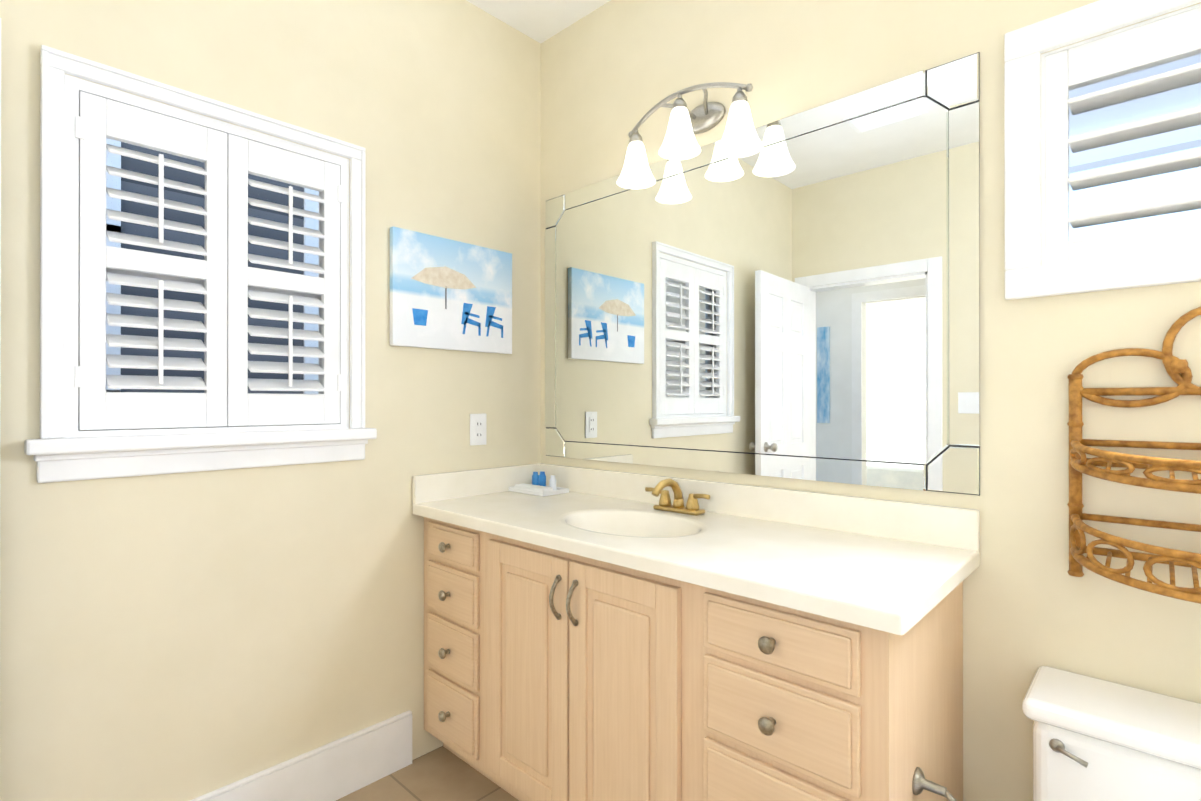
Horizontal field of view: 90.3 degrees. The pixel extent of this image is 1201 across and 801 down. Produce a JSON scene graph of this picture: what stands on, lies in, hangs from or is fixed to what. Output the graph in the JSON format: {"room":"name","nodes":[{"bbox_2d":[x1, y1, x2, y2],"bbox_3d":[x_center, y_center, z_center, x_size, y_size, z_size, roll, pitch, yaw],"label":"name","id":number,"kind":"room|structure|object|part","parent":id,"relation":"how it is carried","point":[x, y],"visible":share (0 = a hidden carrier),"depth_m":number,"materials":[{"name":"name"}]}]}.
{"room":"bathroom","nodes":[
{"label":"bathroom","id":0,"kind":"room"},
{"bbox_2d":[0,0,540,800],"bbox_3d":[-1.072,-0.122,1.630,0.120,2.665,2.540,0,0,43],"label":"wall","id":1,"kind":"structure","parent":0,"point":[188,636],"depth_m":1.68,"materials":[{"name":"paint"}]},
{"bbox_2d":[24,45,376,482],"bbox_3d":[-1.030,-0.302,1.635,0.175,0.975,0.792,0,0,43],"label":"window","id":2,"kind":"structure","parent":1,"relation":"in","point":[58,452],"depth_m":1.55,"materials":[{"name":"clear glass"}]},
{"bbox_3d":[-1.080,-0.324,1.681,0.030,0.828,0.638,0,0,43],"label":"sash frame","id":3,"kind":"part","parent":2,"relation":"part of","materials":[{"name":"white wood"}]},
{"bbox_2d":[70,81,344,436],"bbox_3d":[-1.012,-0.326,1.618,0.066,0.824,0.638,0,0,43],"label":"blind","id":4,"kind":"object","parent":2,"relation":"attached to","point":[232,159],"visible":1,"depth_m":1.57,"materials":[{"name":"white wood"}]},
{"bbox_3d":[-1.080,-0.324,1.681,0.004,0.758,0.568,0,0,43],"label":"glass","id":5,"kind":"part","parent":2,"relation":"part of","materials":[{"name":"clear glass"}]},
{"bbox_2d":[190,710,411,800],"bbox_3d":[-1.220,1.122,1.369,0.016,0.175,1.720,0,0,43],"label":"baseboard","id":6,"kind":"structure","parent":1,"relation":"attached to","point":[335,770],"depth_m":1.79,"materials":[{"name":"white wood"}]},
{"bbox_2d":[390,227,511,353],"bbox_3d":[-0.513,-0.371,2.119,0.024,0.385,0.489,0,0,43],"label":"picture","id":7,"kind":"object","parent":1,"relation":"attached to","point":[447,294],"visible":0.98,"depth_m":2.08,"materials":[{"name":"paper"}]},
{"bbox_2d":[470,413,485,445],"bbox_3d":[-0.449,0.106,2.198,0.010,0.116,0.072,0,0,43],"label":"outlet","id":8,"kind":"object","parent":1,"relation":"attached to","point":[477,429],"visible":1,"depth_m":2.19,"materials":[{"name":"white plastic"}]},
{"bbox_2d":[336,746,518,800],"bbox_3d":[-0.151,1.258,0.767,2.640,0.100,2.540,0,0,43],"label":"floor","id":9,"kind":"structure","parent":0,"point":[441,773],"depth_m":1.88,"materials":[{"name":"tile"}]},
{"bbox_2d":[412,463,979,800],"bbox_3d":[0.151,0.723,1.658,1.621,0.974,0.580,0,0,43],"label":"bathroom vanity","id":10,"kind":"object","parent":9,"relation":"on","point":[599,635],"visible":0.98,"depth_m":1.39,"materials":[{"name":"brown wood"}]},
{"bbox_2d":[509,471,568,496],"bbox_3d":[-0.234,0.309,2.255,0.200,0.072,0.130,0,0,43],"label":"tray","id":11,"kind":"object","parent":10,"relation":"on","point":[538,486],"visible":1,"depth_m":2.24,"materials":[{"name":"white ceramic"}]},
{"bbox_2d":[514,483,552,491],"bbox_3d":[-0.252,0.329,2.236,0.170,0.020,0.052,0,0,43],"label":"towel","id":12,"kind":"object","parent":11,"relation":"on","point":[523,487],"depth_m":2.22,"materials":[{"name":"fabric"}]},
{"bbox_2d":[532,471,545,485],"bbox_3d":[-0.237,0.306,2.303,0.075,0.066,0.022,0,0,43],"label":"bottle","id":13,"kind":"object","parent":11,"relation":"on","point":[540,479],"depth_m":2.29,"materials":[{"name":"blue plastic"}]},
{"bbox_2d":[549,475,555,490],"bbox_3d":[-0.179,0.311,2.248,0.026,0.056,0.025,0,0,43],"label":"bottle","id":14,"kind":"object","parent":11,"relation":"on","point":[552,482],"depth_m":2.24,"materials":[{"name":"white plastic"}]},
{"bbox_3d":[-0.078,0.747,1.534,0.682,0.675,0.018,0,0,43],"label":"door","id":15,"kind":"part","parent":10,"relation":"part of","materials":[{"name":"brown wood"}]},
{"bbox_2d":[645,478,709,515],"bbox_3d":[0.208,0.291,1.820,0.239,0.109,0.154,0,0,43],"label":"faucet","id":16,"kind":"object","parent":10,"relation":"on","point":[665,507],"depth_m":1.83,"materials":[{"name":"gold metal"}]},
{"bbox_2d":[1022,666,1200,800],"bbox_3d":[0.881,0.888,0.852,0.508,0.640,0.754,0,0,43],"label":"toilet","id":17,"kind":"object","parent":9,"relation":"on","point":[1095,739],"visible":1,"depth_m":1.08,"materials":[{"name":"ceramic"}]},
{"bbox_3d":[0.857,0.645,1.095,0.058,0.029,0.020,0,0,43],"label":"handle","id":18,"kind":"part","parent":17,"relation":"part of","materials":[{"name":"silver metal"}]},
{"bbox_2d":[466,0,610,42],"bbox_3d":[-0.151,-1.507,0.773,2.640,0.100,2.540,0,0,43],"label":"ceiling","id":19,"kind":"structure","parent":0,"point":[540,21],"depth_m":2.24,"materials":[{"name":"paint"}]},
{"bbox_2d":[541,0,1200,800],"bbox_3d":[0.718,-0.122,1.613,2.520,2.665,0.120,0,0,43],"label":"wall","id":20,"kind":"structure","parent":0,"point":[613,72],"depth_m":1.36,"materials":[{"name":"paint"}]},
{"bbox_2d":[617,82,762,188],"bbox_3d":[0.261,-0.825,1.821,0.506,0.229,0.196,0,0,43],"label":"sconce","id":21,"kind":"object","parent":20,"relation":"attached to","point":[740,138],"visible":1,"depth_m":1.78,"materials":[{"name":"white glass"}]},
{"bbox_2d":[545,52,979,495],"bbox_3d":[0.326,-0.292,1.889,1.500,1.025,0.006,0,0,43],"label":"mirror","id":22,"kind":"object","parent":20,"relation":"attached to","point":[797,296],"visible":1,"depth_m":1.68,"materials":[{"name":"clear glass"}]},
{"bbox_2d":[1004,0,1200,299],"bbox_3d":[1.179,-0.523,1.169,0.630,0.595,0.140,0,0,43],"label":"window","id":23,"kind":"structure","parent":20,"relation":"in","point":[1027,275],"depth_m":1.28,"materials":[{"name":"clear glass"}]},
{"bbox_2d":[1045,7,1200,263],"bbox_3d":[1.155,-0.523,1.143,0.488,0.453,0.088,0,0,43],"label":"blind","id":24,"kind":"object","parent":23,"relation":"attached to","point":[1162,41],"visible":0.96,"depth_m":1.22,"materials":[{"name":"white wood"}]},
{"bbox_3d":[1.213,-0.523,1.206,0.428,0.393,0.004,0,0,43],"label":"glass","id":25,"kind":"part","parent":23,"relation":"part of","materials":[{"name":"clear glass"}]},
{"bbox_2d":[1067,307,1200,603],"bbox_3d":[1.083,0.089,1.045,0.438,0.554,0.208,0,0,43],"label":"shelf","id":26,"kind":"object","parent":20,"relation":"attached to","point":[1080,463],"visible":1,"depth_m":1.15,"materials":[{"name":"brown wicker"}]},
{"bbox_3d":[-0.978,-0.126,-0.114,2.400,2.665,0.120,0,0,43],"label":"wall","id":27,"kind":"structure","parent":0,"visible":0},
{"bbox_2d":[0,18,0,398],"bbox_3d":[-1.449,0.219,0.931,0.167,1.955,0.726,0,0,43],"label":"door leaf","id":28,"kind":"structure","parent":27,"relation":"in","point":[0,208],"depth_m":1.18,"materials":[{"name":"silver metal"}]}
]}

